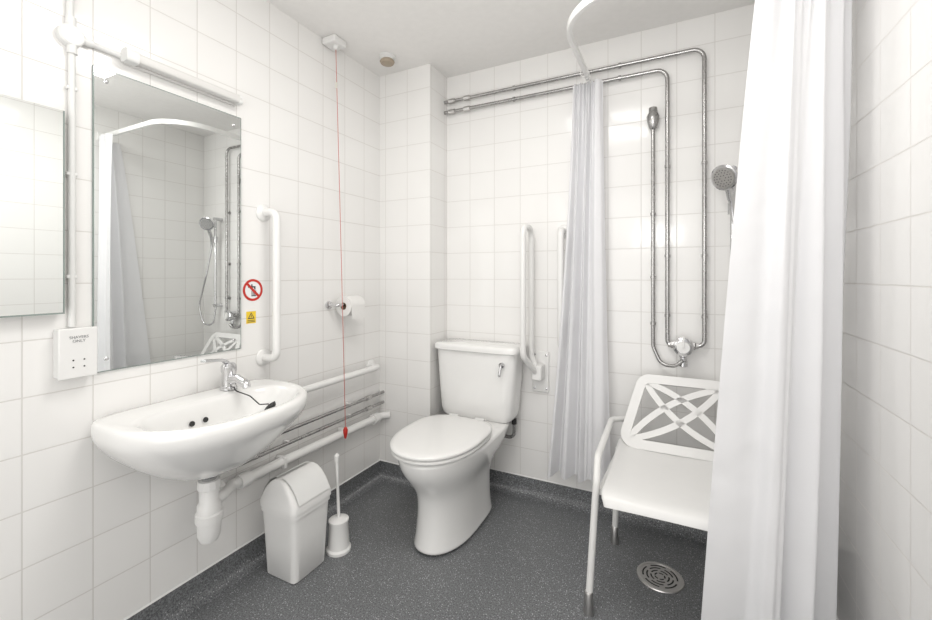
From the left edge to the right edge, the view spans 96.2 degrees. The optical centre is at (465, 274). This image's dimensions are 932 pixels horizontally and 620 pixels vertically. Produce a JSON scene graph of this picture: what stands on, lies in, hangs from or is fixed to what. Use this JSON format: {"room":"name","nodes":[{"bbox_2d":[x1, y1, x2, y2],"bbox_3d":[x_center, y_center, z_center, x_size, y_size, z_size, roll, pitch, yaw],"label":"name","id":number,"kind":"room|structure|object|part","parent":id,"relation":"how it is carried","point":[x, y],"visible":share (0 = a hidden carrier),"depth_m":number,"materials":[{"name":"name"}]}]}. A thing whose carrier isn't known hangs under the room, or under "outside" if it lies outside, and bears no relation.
{"room":"accessible bathroom","nodes":[
{"label":"accessible bathroom","id":0,"kind":"room"},
{"bbox_2d":[0,0,379,619],"bbox_3d":[-1.137,0.010,1.384,0.100,2.400,3.157,0,0,27],"label":"wall","id":1,"kind":"structure","parent":0,"point":[85,534],"depth_m":1.50,"materials":[{"name":"tile"}]},
{"bbox_2d":[0,94,64,317],"bbox_3d":[-1.267,-0.178,0.974,0.034,0.576,0.498,0,0,27],"label":"mirror","id":2,"kind":"object","parent":1,"relation":"attached to","point":[32,135],"visible":1,"depth_m":1.13,"materials":[{"name":"mirror"}]},
{"bbox_2d":[53,326,96,380],"bbox_3d":[-1.138,0.225,1.218,0.044,0.144,0.089,0,0,27],"label":"socket","id":3,"kind":"object","parent":1,"relation":"attached to","point":[74,349],"visible":1,"depth_m":1.20,"materials":[{"name":"white plastic"}]},
{"bbox_2d":[55,0,121,326],"bbox_3d":[-1.129,-0.518,1.260,0.024,1.341,0.158,0,0,27],"label":"conduit","id":4,"kind":"object","parent":1,"relation":"attached to","point":[67,33],"visible":0.99,"depth_m":1.21,"materials":[{"name":"white plastic"}]},
{"bbox_3d":[-1.151,-0.733,1.217,0.024,0.035,0.024,0,0,27],"label":"junction spout","id":5,"kind":"part","parent":4,"relation":"part of","materials":[{"name":"white plastic"}]},
{"bbox_3d":[-1.149,-0.662,1.220,0.024,0.035,0.024,0,0,27],"label":"junction spout","id":6,"kind":"part","parent":4,"relation":"part of","materials":[{"name":"white plastic"}]},
{"bbox_3d":[-1.136,-0.697,1.246,0.024,0.024,0.035,0,0,27],"label":"junction spout","id":7,"kind":"part","parent":4,"relation":"part of","materials":[{"name":"white plastic"}]},
{"bbox_2d":[92,65,240,372],"bbox_3d":[-1.024,-0.170,1.484,0.010,0.937,0.484,0,0,27],"label":"wall mirror","id":8,"kind":"object","parent":1,"relation":"attached to","point":[166,166],"visible":0.98,"depth_m":1.43,"materials":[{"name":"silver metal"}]},
{"bbox_2d":[121,47,242,105],"bbox_3d":[-0.995,-0.696,1.496,0.052,0.042,0.395,0,0,27],"label":"light","id":9,"kind":"object","parent":1,"relation":"attached to","point":[132,58],"visible":1,"depth_m":1.45,"materials":[{"name":"plastic"}]},
{"bbox_3d":[-1.009,-0.696,1.506,0.018,0.040,0.380,0,0,27],"label":"plate","id":10,"kind":"part","parent":9,"relation":"part of","materials":[{"name":"plastic"}]},
{"bbox_2d":[91,379,306,480],"bbox_3d":[-0.818,0.550,1.417,0.439,0.259,0.605,0,0,27],"label":"basin","id":11,"kind":"object","parent":1,"relation":"attached to","point":[213,432],"visible":0.99,"depth_m":1.29,"materials":[{"name":"white ceramic"}]},
{"bbox_2d":[201,359,250,390],"bbox_3d":[-0.882,0.366,1.560,0.160,0.134,0.139,0,0,-19],"label":"mixer tap","id":12,"kind":"object","parent":11,"relation":"on","point":[229,378],"visible":1,"depth_m":1.57,"materials":[{"name":"silver metal"}]},
{"bbox_3d":[-0.915,0.321,1.536,0.024,0.044,0.123,0,0,12],"label":"lever","id":13,"kind":"part","parent":12,"relation":"part of","materials":[{"name":"silver metal"}]},
{"bbox_3d":[-0.849,0.395,1.558,0.139,0.048,0.035,0,0,32],"label":"spout","id":14,"kind":"part","parent":12,"relation":"part of","materials":[{"name":"silver metal"}]},
{"bbox_3d":[-0.785,0.444,1.523,0.219,0.045,0.021,0,0,27],"label":"plug chain","id":15,"kind":"part","parent":11,"relation":"part of","materials":[{"name":"metal"}]},
{"bbox_2d":[194,411,389,544],"bbox_3d":[-0.724,0.804,1.971,0.155,0.247,1.171,0,0,22],"label":"pipe","id":16,"kind":"object","parent":11,"relation":"attached to","point":[212,491],"visible":0.91,"depth_m":1.55,"materials":[{"name":"white plastic"}]},
{"bbox_2d":[246,311,255,323],"bbox_3d":[-0.898,0.177,1.747,0.002,0.050,0.044,0,0,27],"label":"sticker","id":17,"kind":"object","parent":1,"relation":"attached to","point":[251,315],"visible":1,"depth_m":1.74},
{"bbox_2d":[243,279,262,300],"bbox_3d":[-0.894,0.063,1.754,0.002,0.092,0.092,0,0,27],"label":"sign","id":18,"kind":"object","parent":1,"relation":"attached to","point":[252,289],"visible":1,"depth_m":1.75,"materials":[{"name":"red plastic"}]},
{"bbox_2d":[256,204,280,365],"bbox_3d":[-0.828,0.043,1.776,0.101,0.692,0.072,0,0,27],"label":"grab rail","id":19,"kind":"object","parent":1,"relation":"attached to","point":[263,212],"visible":1,"depth_m":1.75,"materials":[{"name":"white plastic"}]},
{"bbox_2d":[237,390,383,467],"bbox_3d":[-0.721,0.728,2.058,0.040,0.088,0.991,0,0,27],"label":"pipes","id":20,"kind":"object","parent":1,"relation":"attached to","point":[286,442],"visible":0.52,"depth_m":2.06,"materials":[{"name":"silver metal"}]},
{"bbox_2d":[303,360,379,392],"bbox_3d":[-0.667,0.528,2.121,0.078,0.072,0.727,0,0,27],"label":"grab rail","id":21,"kind":"object","parent":1,"relation":"attached to","point":[371,366],"visible":0.48,"depth_m":2.13,"materials":[{"name":"white plastic"}]},
{"bbox_2d":[325,295,364,318],"bbox_3d":[-0.621,0.167,2.170,0.117,0.117,0.175,0,0,27],"label":"toilet roll holder","id":22,"kind":"object","parent":1,"relation":"attached to","point":[354,305],"visible":0.98,"depth_m":2.15,"materials":[{"name":"white paper"}]},
{"bbox_3d":[-0.634,0.153,2.184,0.063,0.016,0.163,0,0,27],"label":"arm","id":23,"kind":"part","parent":22,"relation":"part of","materials":[{"name":"silver metal"}]},
{"bbox_2d":[123,459,838,619],"bbox_3d":[-0.173,1.158,0.901,2.056,0.103,2.957,0,0,27],"label":"baseboard","id":24,"kind":"structure","parent":1,"relation":"attached to","point":[181,603],"depth_m":2.00,"materials":[{"name":"plastic"}]},
{"bbox_2d":[379,52,395,66],"bbox_3d":[-0.428,-1.167,2.272,0.090,0.045,0.090,0,0,27],"label":"ceiling vent","id":25,"kind":"object","parent":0,"point":[387,58],"depth_m":2.25,"materials":[{"name":"beige plastic"}]},
{"bbox_2d":[380,64,446,463],"bbox_3d":[-0.316,0.010,2.518,0.352,2.400,0.194,0,0,27],"label":"wall boxing","id":26,"kind":"structure","parent":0,"point":[413,121],"depth_m":2.43,"materials":[{"name":"tile"}]},
{"bbox_2d":[186,482,706,619],"bbox_3d":[-0.173,1.260,0.901,2.256,0.100,3.157,0,0,27],"label":"floor","id":27,"kind":"structure","parent":0,"point":[527,560],"depth_m":1.69,"materials":[{"name":"plastic"}]},
{"bbox_2d":[260,461,330,583],"bbox_3d":[-0.703,1.007,1.733,0.212,0.404,0.208,0,0,27],"label":"bin","id":28,"kind":"object","parent":27,"relation":"on","point":[293,503],"visible":1,"depth_m":1.66,"materials":[{"name":"white plastic"}]},
{"bbox_3d":[-0.703,0.871,1.733,0.208,0.117,0.208,0,0,27],"label":"lid frame","id":29,"kind":"part","parent":28,"relation":"part of","materials":[{"name":"white plastic"}]},
{"bbox_2d":[326,453,350,557],"bbox_3d":[-0.560,0.998,1.841,0.106,0.424,0.106,0,0,27],"label":"toilet brush","id":30,"kind":"object","parent":27,"relation":"on","point":[339,545],"visible":1,"depth_m":1.81,"materials":[{"name":"white plastic"}]},
{"bbox_3d":[-0.569,0.805,1.841,0.022,0.039,0.022,0,0,27],"label":"handle knob","id":31,"kind":"part","parent":30,"relation":"part of","materials":[{"name":"white plastic"}]},
{"bbox_3d":[-0.565,0.932,1.841,0.024,0.266,0.015,0,0,1],"label":"handle","id":32,"kind":"part","parent":30,"relation":"part of","materials":[{"name":"white plastic"}]},
{"bbox_2d":[390,338,522,555],"bbox_3d":[-0.057,0.792,2.050,0.496,0.836,0.798,0,0,27],"label":"toilet","id":33,"kind":"object","parent":27,"relation":"on","point":[446,459],"visible":0.99,"depth_m":1.97,"materials":[{"name":"white ceramic"}]},
{"bbox_3d":[-0.121,0.761,1.929,0.396,0.016,0.518,0,0,27],"label":"seat","id":34,"kind":"part","parent":33,"relation":"part of","materials":[{"name":"white plastic"}]},
{"bbox_3d":[-0.121,0.739,1.930,0.400,0.022,0.527,0,0,27],"label":"seat lid","id":35,"kind":"part","parent":33,"relation":"part of","materials":[{"name":"white plastic"}]},
{"bbox_3d":[0.075,0.393,2.313,0.496,0.038,0.207,0,0,27],"label":"cistern lid","id":36,"kind":"part","parent":33,"relation":"part of","materials":[{"name":"white ceramic"}]},
{"bbox_2d":[583,374,719,616],"bbox_3d":[0.801,0.837,1.630,0.567,0.746,0.652,0,0,27],"label":"chair","id":37,"kind":"object","parent":27,"relation":"on","point":[656,480],"visible":0.54,"depth_m":1.64,"materials":[{"name":"white plastic"}]},
{"bbox_3d":[0.593,0.910,1.728,0.092,0.513,0.575,0,0,27],"label":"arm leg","id":38,"kind":"part","parent":37,"relation":"part of","materials":[{"name":"white plastic"}]},
{"bbox_3d":[0.675,0.968,1.876,0.025,0.397,0.052,0,0,-15],"label":"leg","id":39,"kind":"part","parent":37,"relation":"part of","materials":[{"name":"white plastic"}]},
{"bbox_3d":[0.932,0.615,1.831,0.467,0.303,0.173,0,0,27],"label":"frame","id":40,"kind":"part","parent":37,"relation":"part of","materials":[{"name":"white plastic"}]},
{"bbox_2d":[636,561,684,593],"bbox_3d":[0.777,1.207,1.674,0.176,0.004,0.176,0,0,27],"label":"floor drain","id":41,"kind":"object","parent":27,"relation":"on","point":[660,577],"visible":1,"depth_m":1.67,"materials":[{"name":"metal"}]},
{"bbox_2d":[266,0,754,77],"bbox_3d":[-0.173,-1.240,0.901,2.256,0.100,3.157,0,0,27],"label":"ceiling","id":42,"kind":"structure","parent":0,"point":[456,37],"depth_m":1.99,"materials":[{"name":"paint"}]},
{"bbox_2d":[322,34,347,438],"bbox_3d":[-0.654,-0.182,2.106,0.110,2.014,0.086,0,0,27],"label":"pull cord","id":43,"kind":"object","parent":42,"relation":"hanging from","point":[333,42],"visible":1,"depth_m":2.10,"materials":[{"name":"red fabric"}]},
{"bbox_3d":[-0.631,-0.185,2.106,0.052,1.910,0.004,0,0,3],"label":"cord","id":44,"kind":"part","parent":43,"relation":"part of","materials":[{"name":"fabric"}]},
{"bbox_3d":[-0.607,0.795,2.104,0.024,0.060,0.024,0,0,27],"label":"pull knob","id":45,"kind":"part","parent":43,"relation":"part of","materials":[{"name":"red plastic"}]},
{"bbox_2d":[447,4,754,489],"bbox_3d":[0.512,0.010,2.268,2.056,2.400,0.100,0,0,27],"label":"wall","id":46,"kind":"structure","parent":0,"point":[508,164],"depth_m":2.10,"materials":[{"name":"tile"}]},
{"bbox_2d":[520,224,548,392],"bbox_3d":[0.357,0.182,2.177,0.100,0.896,0.200,0,0,27],"label":"grab rail","id":47,"kind":"object","parent":46,"relation":"attached to","point":[538,364],"visible":1,"depth_m":2.22,"materials":[{"name":"white plastic"}]},
{"bbox_3d":[0.404,0.520,2.259,0.090,0.220,0.012,0,0,27],"label":"wall plate","id":48,"kind":"part","parent":47,"relation":"part of","materials":[{"name":"white plastic"}]},
{"bbox_2d":[557,225,566,346],"bbox_3d":[0.497,0.065,2.165,0.072,0.662,0.096,0,0,27],"label":"grab rail","id":49,"kind":"object","parent":46,"relation":"attached to","point":[561,232],"visible":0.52,"depth_m":2.13,"materials":[{"name":"white plastic"}]},
{"bbox_2d":[444,48,707,367],"bbox_3d":[0.470,-0.308,2.171,1.364,1.473,0.109,0,0,27],"label":"pipes","id":50,"kind":"object","parent":46,"relation":"attached to","point":[682,346],"visible":1,"depth_m":1.96,"materials":[{"name":"silver metal"}]},
{"bbox_2d":[647,106,658,129],"bbox_3d":[0.890,-0.746,1.989,0.056,0.111,0.056,0,0,27],"label":"outlet","id":51,"kind":"object","parent":50,"relation":"attached to","point":[653,116],"depth_m":1.97,"materials":[{"name":"silver metal"}]},
{"bbox_2d":[678,355,687,366],"bbox_3d":[1.001,0.384,1.928,0.039,0.078,0.040,0,0,27],"label":"outlet","id":52,"kind":"object","parent":50,"relation":"attached to","point":[682,362],"depth_m":1.91,"materials":[{"name":"silver metal"}]},
{"bbox_3d":[0.970,0.300,1.866,0.010,0.050,0.012,0,0,27],"label":"valve lever","id":53,"kind":"part","parent":50,"relation":"part of","materials":[{"name":"white plastic"}]},
{"bbox_2d":[567,0,599,83],"bbox_3d":[0.663,-0.972,1.547,0.479,0.067,1.154,0,0,-24],"label":"rail","id":54,"kind":"object","parent":46,"relation":"attached to","point":[583,5],"visible":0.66,"depth_m":1.69,"materials":[{"name":"white plastic"}]},
{"bbox_2d":[547,79,610,483],"bbox_3d":[0.559,0.033,2.068,0.300,1.966,0.082,0,0,27],"label":"shower curtain","id":55,"kind":"object","parent":54,"relation":"hanging from","point":[581,399],"visible":0.94,"depth_m":2.06,"materials":[{"name":"white fabric"}]},
{"bbox_2d":[701,0,852,619],"bbox_3d":[0.962,0.048,1.217,0.544,1.996,0.219,0,0,-26],"label":"shower curtain","id":56,"kind":"object","parent":54,"relation":"hanging from","point":[773,534],"visible":1,"depth_m":1.16,"materials":[{"name":"white fabric"}]},
{"bbox_2d":[711,164,737,252],"bbox_3d":[1.155,-0.029,1.760,0.182,0.890,0.189,0,0,-28],"label":"shower","id":57,"kind":"object","parent":46,"relation":"attached to","point":[723,177],"visible":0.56,"depth_m":1.76,"materials":[{"name":"silver metal"}]},
{"bbox_3d":[1.123,-0.313,1.780,0.084,0.169,0.028,0,0,-38],"label":"handle","id":58,"kind":"part","parent":57,"relation":"part of","materials":[{"name":"silver metal"}]},
{"bbox_3d":[1.165,-0.105,1.823,0.022,0.730,0.021,0,0,27],"label":"riser rail","id":59,"kind":"part","parent":57,"relation":"part of","materials":[{"name":"silver metal"}]},
{"bbox_2d":[837,0,931,619],"bbox_3d":[0.791,0.010,0.419,0.100,2.400,3.157,0,0,27],"label":"wall","id":60,"kind":"structure","parent":0,"point":[885,538],"depth_m":1.03,"materials":[{"name":"tile"}]}
]}

